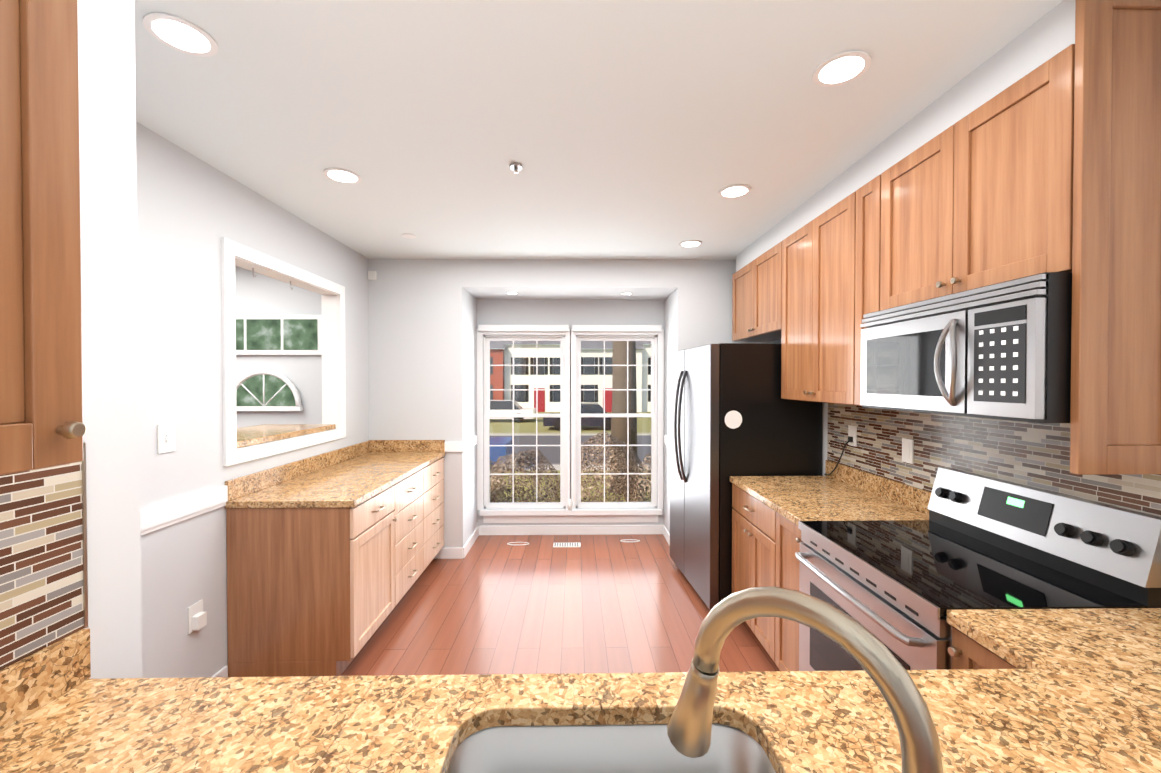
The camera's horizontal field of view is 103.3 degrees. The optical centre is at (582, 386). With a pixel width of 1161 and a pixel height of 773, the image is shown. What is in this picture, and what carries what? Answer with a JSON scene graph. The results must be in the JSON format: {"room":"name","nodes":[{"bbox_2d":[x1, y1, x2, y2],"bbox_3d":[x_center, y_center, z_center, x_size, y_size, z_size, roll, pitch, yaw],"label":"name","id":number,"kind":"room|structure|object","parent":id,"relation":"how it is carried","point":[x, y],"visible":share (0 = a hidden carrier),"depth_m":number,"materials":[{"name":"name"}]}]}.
{"room":"kitchen","nodes":[
{"label":"kitchen","id":0,"kind":"room"},
{"bbox_2d":[340,534,779,675],"bbox_3d":[-1.724,1.530,0.749,6.880,0.050,7.775,0,1,-1],"label":"floor","id":1,"kind":"structure","parent":0,"point":[498,604],"depth_m":2.96,"materials":[{"name":"brown wood"}]},
{"bbox_2d":[225,484,396,676],"bbox_3d":[-1.475,1.044,2.578,0.631,0.878,0.535,0,1,-1],"label":"base cabinet","id":2,"kind":"object","parent":1,"relation":"on","point":[331,555],"depth_m":2.31,"materials":[{"name":"brown wood"}]},
{"bbox_2d":[226,452,444,503],"bbox_3d":[-1.479,0.580,3.103,0.641,0.035,1.616,0,1,-1],"label":"countertop","id":3,"kind":"structure","parent":2,"relation":"on","point":[353,481],"depth_m":2.74,"materials":[{"name":"beige stone"}]},
{"bbox_2d":[397,468,424,603],"bbox_3d":[-1.483,1.039,3.083,0.631,0.878,0.597,0,1,-1],"label":"base cabinet","id":4,"kind":"object","parent":1,"relation":"on","point":[411,488],"depth_m":3.11,"materials":[{"name":"brown wood"}]},
{"bbox_2d":[425,456,443,568],"bbox_3d":[-1.493,1.032,3.649,0.631,0.878,0.535,0,1,-1],"label":"base cabinet","id":5,"kind":"object","parent":1,"relation":"on","point":[434,473],"depth_m":3.64,"materials":[{"name":"brown wood"}]},
{"bbox_2d":[553,543,580,546],"bbox_3d":[-0.147,1.460,4.237,0.250,0.008,0.100,0,1,-1],"label":"floor vent","id":6,"kind":"object","parent":1,"relation":"in","point":[566,544],"visible":1,"depth_m":4.21,"materials":[{"name":"white plastic"}]},
{"bbox_2d":[507,539,639,544],"bbox_3d":[-0.083,1.460,4.310,1.248,0.006,0.077,0,1,-4],"label":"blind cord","id":7,"kind":"object","parent":1,"relation":"on","point":[620,540],"visible":0.96,"depth_m":4.32,"materials":[{"name":"white plastic"}]},
{"bbox_2d":[670,343,821,609],"bbox_3d":[1.102,0.597,3.390,0.816,1.754,0.908,0,1,-5],"label":"fridge","id":8,"kind":"object","parent":1,"relation":"on","point":[732,413],"visible":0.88,"depth_m":2.94,"materials":[{"name":"black metal"}]},
{"bbox_2d":[730,476,928,670],"bbox_3d":[1.240,1.028,2.446,0.649,0.915,0.932,0,1,-1],"label":"base cabinet","id":9,"kind":"object","parent":1,"relation":"on","point":[769,513],"visible":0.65,"depth_m":2.35,"materials":[{"name":"brown wood"}]},
{"bbox_2d":[795,467,1160,670],"bbox_3d":[1.217,0.923,1.595,0.698,1.145,0.754,0,1,-1],"label":"stove","id":10,"kind":"object","parent":1,"relation":"on","point":[898,588],"visible":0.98,"depth_m":1.46,"materials":[{"name":"silver metal"}]},
{"bbox_2d":[948,627,1017,668],"bbox_3d":[1.278,1.062,1.099,0.616,0.878,0.237,0,1,-1],"label":"base cabinet","id":11,"kind":"object","parent":1,"relation":"on","point":[965,651],"visible":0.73,"depth_m":1.12,"materials":[{"name":"brown wood"}]},
{"bbox_2d":[0,608,1160,772],"bbox_3d":[0.298,0.613,0.300,2.602,0.035,1.792,0,1,-1],"label":"countertop","id":12,"kind":"structure","parent":11,"relation":"on","point":[1078,691],"depth_m":0.83,"materials":[{"name":"stone"}]},
{"bbox_2d":[447,724,775,772],"bbox_3d":[0.048,0.735,0.624,0.590,0.215,0.505,0,1,-1],"label":"sink","id":13,"kind":"object","parent":12,"relation":"in","point":[650,748],"visible":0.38,"depth_m":0.85,"materials":[{"name":"silver metal"}]},
{"bbox_2d":[667,586,942,772],"bbox_3d":[0.200,0.385,0.406,0.221,0.415,0.196,0,1,-1],"label":"faucet","id":14,"kind":"object","parent":12,"relation":"on","point":[689,728],"visible":1,"depth_m":0.39,"materials":[{"name":"silver metal"}]},
{"bbox_2d":[78,0,1075,678],"bbox_3d":[-1.786,0.779,0.812,7.000,3.850,7.920,0,1,-1],"label":"wall","id":15,"kind":"structure","parent":0,"point":[632,136],"depth_m":1.93,"materials":[{"name":"white paint"}]},
{"bbox_2d":[0,0,86,474],"bbox_3d":[-0.822,-0.386,-0.001,0.352,1.000,1.250,0,1,-1],"label":"upper cabinet","id":16,"kind":"object","parent":15,"relation":"attached to","point":[42,425],"visible":1,"depth_m":0.58,"materials":[{"name":"brown wood"}]},
{"bbox_2d":[0,442,90,731],"bbox_3d":[-0.991,0.359,0.155,0.020,0.474,1.551,0,1,-1],"label":"backsplash","id":17,"kind":"structure","parent":15,"relation":"attached to","point":[44,647],"depth_m":0.85,"materials":[{"name":"tile"}]},
{"bbox_2d":[157,423,175,453],"bbox_3d":[-1.778,0.221,1.966,0.014,0.120,0.080,0,1,-1],"label":"switch plate","id":18,"kind":"object","parent":15,"relation":"attached to","point":[165,437],"visible":1,"depth_m":1.96,"materials":[{"name":"white plastic"}]},
{"bbox_2d":[143,12,217,56],"bbox_3d":[-1.200,-1.049,1.375,0.170,0.006,0.170,0,1,-1],"label":"recessed light","id":19,"kind":"object","parent":15,"relation":"in","point":[180,34],"visible":1,"depth_m":1.36,"materials":[{"name":"white"}]},
{"bbox_2d":[140,485,227,676],"bbox_3d":[-1.770,0.997,1.675,0.020,0.995,1.240,0,1,-1],"label":"baseboard","id":20,"kind":"structure","parent":15,"relation":"attached to","point":[159,516],"depth_m":2.04,"materials":[{"name":"white wood"}]},
{"bbox_2d":[187,600,206,633],"bbox_3d":[-1.769,1.059,2.115,0.034,0.120,0.080,0,1,-1],"label":"electrical outlet","id":21,"kind":"object","parent":15,"relation":"attached to","point":[196,617],"visible":1,"depth_m":2.10,"materials":[{"name":"white plastic"}]},
{"bbox_2d":[252,268,292,289],"bbox_3d":[-1.858,-0.642,2.766,0.005,0.054,0.369,0,1,-1],"label":"hook","id":22,"kind":"object","parent":15,"relation":"attached to","point":[256,275],"visible":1,"depth_m":2.59,"materials":[{"name":"silver metal"}]},
{"bbox_2d":[236,314,321,410],"bbox_3d":[-2.867,-0.202,3.915,1.300,0.820,0.047,0,1,-1],"label":"window","id":23,"kind":"structure","parent":15,"relation":"in","point":[263,390],"depth_m":3.91,"materials":[{"name":"white"}]},
{"bbox_2d":[221,237,345,465],"bbox_3d":[-1.852,-0.177,2.875,0.136,1.135,1.190,0,1,-1],"label":"trim","id":24,"kind":"structure","parent":15,"relation":"attached to","point":[233,253],"depth_m":2.76,"materials":[{"name":"white"}]},
{"bbox_2d":[237,424,335,447],"bbox_3d":[-2.080,0.302,2.877,0.520,0.035,1.040,0,1,-1],"label":"sill ledge","id":25,"kind":"object","parent":15,"relation":"on","point":[255,435],"visible":0.52,"depth_m":2.93,"materials":[{"name":"beige stone"}]},
{"bbox_2d":[225,440,372,499],"bbox_3d":[-1.789,0.513,3.097,0.020,0.099,1.616,0,1,-1],"label":"backsplash","id":26,"kind":"structure","parent":15,"relation":"attached to","point":[240,486],"depth_m":2.78,"materials":[{"name":"beige stone"}]},
{"bbox_2d":[323,168,360,183],"bbox_3d":[-1.211,-1.060,2.315,0.170,0.006,0.170,0,1,-1],"label":"recessed light","id":27,"kind":"object","parent":15,"relation":"in","point":[340,175],"visible":1,"depth_m":2.30,"materials":[{"name":"white"}]},
{"bbox_2d":[368,271,376,279],"bbox_3d":[-1.776,-0.936,3.877,0.060,0.070,0.030,0,1,-1],"label":"sensor","id":28,"kind":"object","parent":15,"relation":"attached to","point":[372,275],"visible":0.86,"depth_m":3.86,"materials":[{"name":"white plastic"}]},
{"bbox_2d":[401,234,415,238],"bbox_3d":[-1.239,-1.071,3.275,0.100,0.006,0.100,0,1,-1],"label":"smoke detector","id":29,"kind":"object","parent":15,"relation":"in","point":[410,236],"visible":1,"depth_m":3.27,"materials":[{"name":"white plastic"}]},
{"bbox_2d":[373,440,444,451],"bbox_3d":[-1.483,0.504,3.900,0.619,0.099,0.020,0,1,-1],"label":"backsplash","id":30,"kind":"structure","parent":15,"relation":"attached to","point":[378,445],"depth_m":3.89,"materials":[{"name":"brown stone"}]},
{"bbox_2d":[434,435,479,558],"bbox_3d":[-1.416,0.968,4.191,0.810,0.995,0.579,0,1,-1],"label":"baseboard","id":31,"kind":"structure","parent":15,"relation":"attached to","point":[445,553],"depth_m":3.92,"materials":[{"name":"white"}]},
{"bbox_2d":[510,163,521,173],"bbox_3d":[-0.322,-1.044,2.209,0.060,0.034,0.060,0,1,-1],"label":"sprinkler","id":32,"kind":"object","parent":15,"relation":"attached to","point":[516,167],"visible":0.98,"depth_m":2.20,"materials":[{"name":"silver metal"}]},
{"bbox_2d":[477,325,661,522],"bbox_3d":[-0.132,0.371,4.553,1.810,1.940,0.165,0,1,-1],"label":"window","id":33,"kind":"structure","parent":15,"relation":"in","point":[537,333],"depth_m":4.53,"materials":[{"name":"white"}]},
{"bbox_2d":[568,499,571,509],"bbox_3d":[-0.126,1.161,4.509,0.044,0.099,0.044,0,1,-1],"label":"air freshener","id":34,"kind":"object","parent":33,"relation":"on","point":[569,504],"visible":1,"depth_m":4.49,"materials":[{"name":"white plastic"}]},
{"bbox_2d":[480,525,659,534],"bbox_3d":[-0.117,1.416,4.536,1.840,0.090,0.013,0,1,-1],"label":"baseboard","id":35,"kind":"structure","parent":15,"relation":"attached to","point":[524,529],"depth_m":4.53,"materials":[{"name":"white"}]},
{"bbox_2d":[570,325,663,509],"bbox_3d":[0.333,0.306,4.559,0.920,1.810,0.165,0,1,-1],"label":"window","id":36,"kind":"structure","parent":15,"relation":"in","point":[606,333],"depth_m":4.58,"materials":[{"name":"white"}]},
{"bbox_2d":[660,435,669,545],"bbox_3d":[0.798,0.967,4.247,0.020,0.995,0.540,0,1,-1],"label":"baseboard","id":37,"kind":"structure","parent":15,"relation":"attached to","point":[663,530],"depth_m":4.36,"materials":[{"name":"white"}]},
{"bbox_2d":[679,240,701,247],"bbox_3d":[0.811,-1.073,3.459,0.170,0.006,0.170,0,1,-1],"label":"recessed light","id":38,"kind":"object","parent":15,"relation":"in","point":[691,243],"visible":0.96,"depth_m":3.44,"materials":[{"name":"white"}]},
{"bbox_2d":[718,184,750,197],"bbox_3d":[0.827,-1.062,2.504,0.170,0.006,0.170,0,1,-1],"label":"recessed light","id":39,"kind":"object","parent":15,"relation":"in","point":[735,191],"visible":1,"depth_m":2.50,"materials":[{"name":"white"}]},
{"bbox_2d":[732,243,779,341],"bbox_3d":[1.396,-0.645,3.355,0.306,0.559,0.910,0,1,-1],"label":"upper cabinet","id":40,"kind":"object","parent":15,"relation":"attached to","point":[756,286],"depth_m":3.29,"materials":[{"name":"brown wood"}]},
{"bbox_2d":[772,180,875,405],"bbox_3d":[1.409,-0.415,2.525,0.306,1.000,0.878,0,1,-1],"label":"upper cabinet","id":41,"kind":"object","parent":15,"relation":"attached to","point":[827,265],"depth_m":2.37,"materials":[{"name":"brown wood"}]},
{"bbox_2d":[813,50,870,86],"bbox_3d":[0.857,-1.051,1.524,0.170,0.006,0.170,0,1,-1],"label":"recessed light","id":42,"kind":"object","parent":15,"relation":"in","point":[842,68],"visible":1,"depth_m":1.51,"materials":[{"name":"white"}]},
{"bbox_2d":[825,403,1160,516],"bbox_3d":[1.575,0.352,1.166,0.020,0.497,3.487,0,1,-1],"label":"backsplash","id":43,"kind":"structure","parent":15,"relation":"attached to","point":[1034,455],"depth_m":1.92,"materials":[{"name":"tile"}]},
{"bbox_2d":[848,425,856,446],"bbox_3d":[1.548,0.283,2.641,0.008,0.114,0.070,0,1,-1],"label":"electrical outlet plate","id":44,"kind":"object","parent":43,"relation":"attached to","point":[852,431],"visible":0.93,"depth_m":2.63,"materials":[{"name":"white plastic"}]},
{"bbox_2d":[824,436,852,474],"bbox_3d":[1.522,0.423,2.767,0.038,0.274,0.280,0,1,-1],"label":"cord","id":45,"kind":"object","parent":44,"relation":"attached to","point":[850,438],"visible":0.96,"depth_m":2.67,"materials":[{"name":"black plastic"}]},
{"bbox_2d":[902,438,913,463],"bbox_3d":[1.555,0.308,2.201,0.008,0.114,0.070,0,1,-1],"label":"electrical outlet plate","id":46,"kind":"object","parent":43,"relation":"attached to","point":[907,450],"visible":1,"depth_m":2.19,"materials":[{"name":"white plastic"}]},
{"bbox_2d":[872,32,1160,311],"bbox_3d":[1.425,-0.606,1.582,0.306,0.597,0.757,0,1,-1],"label":"upper cabinet","id":47,"kind":"object","parent":15,"relation":"attached to","point":[1053,164],"depth_m":1.28,"materials":[{"name":"brown wood"}]},
{"bbox_2d":[860,272,1071,422],"bbox_3d":[1.362,-0.106,1.586,0.427,0.397,0.749,0,1,-1],"label":"microwave","id":48,"kind":"object","parent":47,"relation":"attached to","point":[1001,351],"visible":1,"depth_m":1.38,"materials":[{"name":"silver metal"}]},
{"label":"outside","id":49,"kind":"structure","parent":0,"visible":0},
{"bbox_2d":[490,412,650,501],"bbox_3d":[-0.734,2.215,47.532,120.000,0.100,84.965,0,1,-1],"label":"ground","id":50,"kind":"structure","parent":49,"point":[644,438],"depth_m":20.51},
{"bbox_2d":[490,437,511,464],"bbox_3d":[-4.490,1.833,14.442,4.400,1.412,1.840,0,1,-1],"label":"car","id":51,"kind":"object","parent":50,"relation":"on","point":[498,450],"depth_m":13.58,"materials":[{"name":"blue metal"}]},
{"bbox_2d":[490,400,535,422],"bbox_3d":[-5.661,1.643,30.924,4.800,1.412,1.840,0,1,-1],"label":"car","id":52,"kind":"object","parent":50,"relation":"on","point":[507,404],"depth_m":30.10,"materials":[{"name":"white metal"}]},
{"bbox_2d":[490,431,650,501],"bbox_3d":[0.191,1.859,8.738,6.160,2.088,2.859,0,1,-1],"label":"bush","id":53,"kind":"object","parent":50,"relation":"on","point":[504,486],"depth_m":8.00,"materials":[{"name":"green plant"}]},
{"bbox_2d":[490,341,650,411],"bbox_3d":[-2.215,-1.979,44.792,53.350,8.350,10.300,0,1,-1],"label":"houses","id":54,"kind":"structure","parent":50,"relation":"on","point":[550,359],"depth_m":40.47,"materials":[{"name":"white brick"}]},
{"bbox_2d":[543,403,611,430],"bbox_3d":[0.020,1.699,26.017,4.400,1.412,1.840,0,1,-1],"label":"car","id":55,"kind":"object","parent":50,"relation":"on","point":[590,422],"depth_m":25.13,"materials":[{"name":"black metal"}]},
{"bbox_2d":[610,341,637,493],"bbox_3d":[1.009,-2.675,11.519,6.046,10.518,0.999,0,1,-1],"label":"tree","id":56,"kind":"object","parent":50,"relation":"on","point":[618,405],"depth_m":11.15,"materials":[{"name":"brown plant"}]}
]}

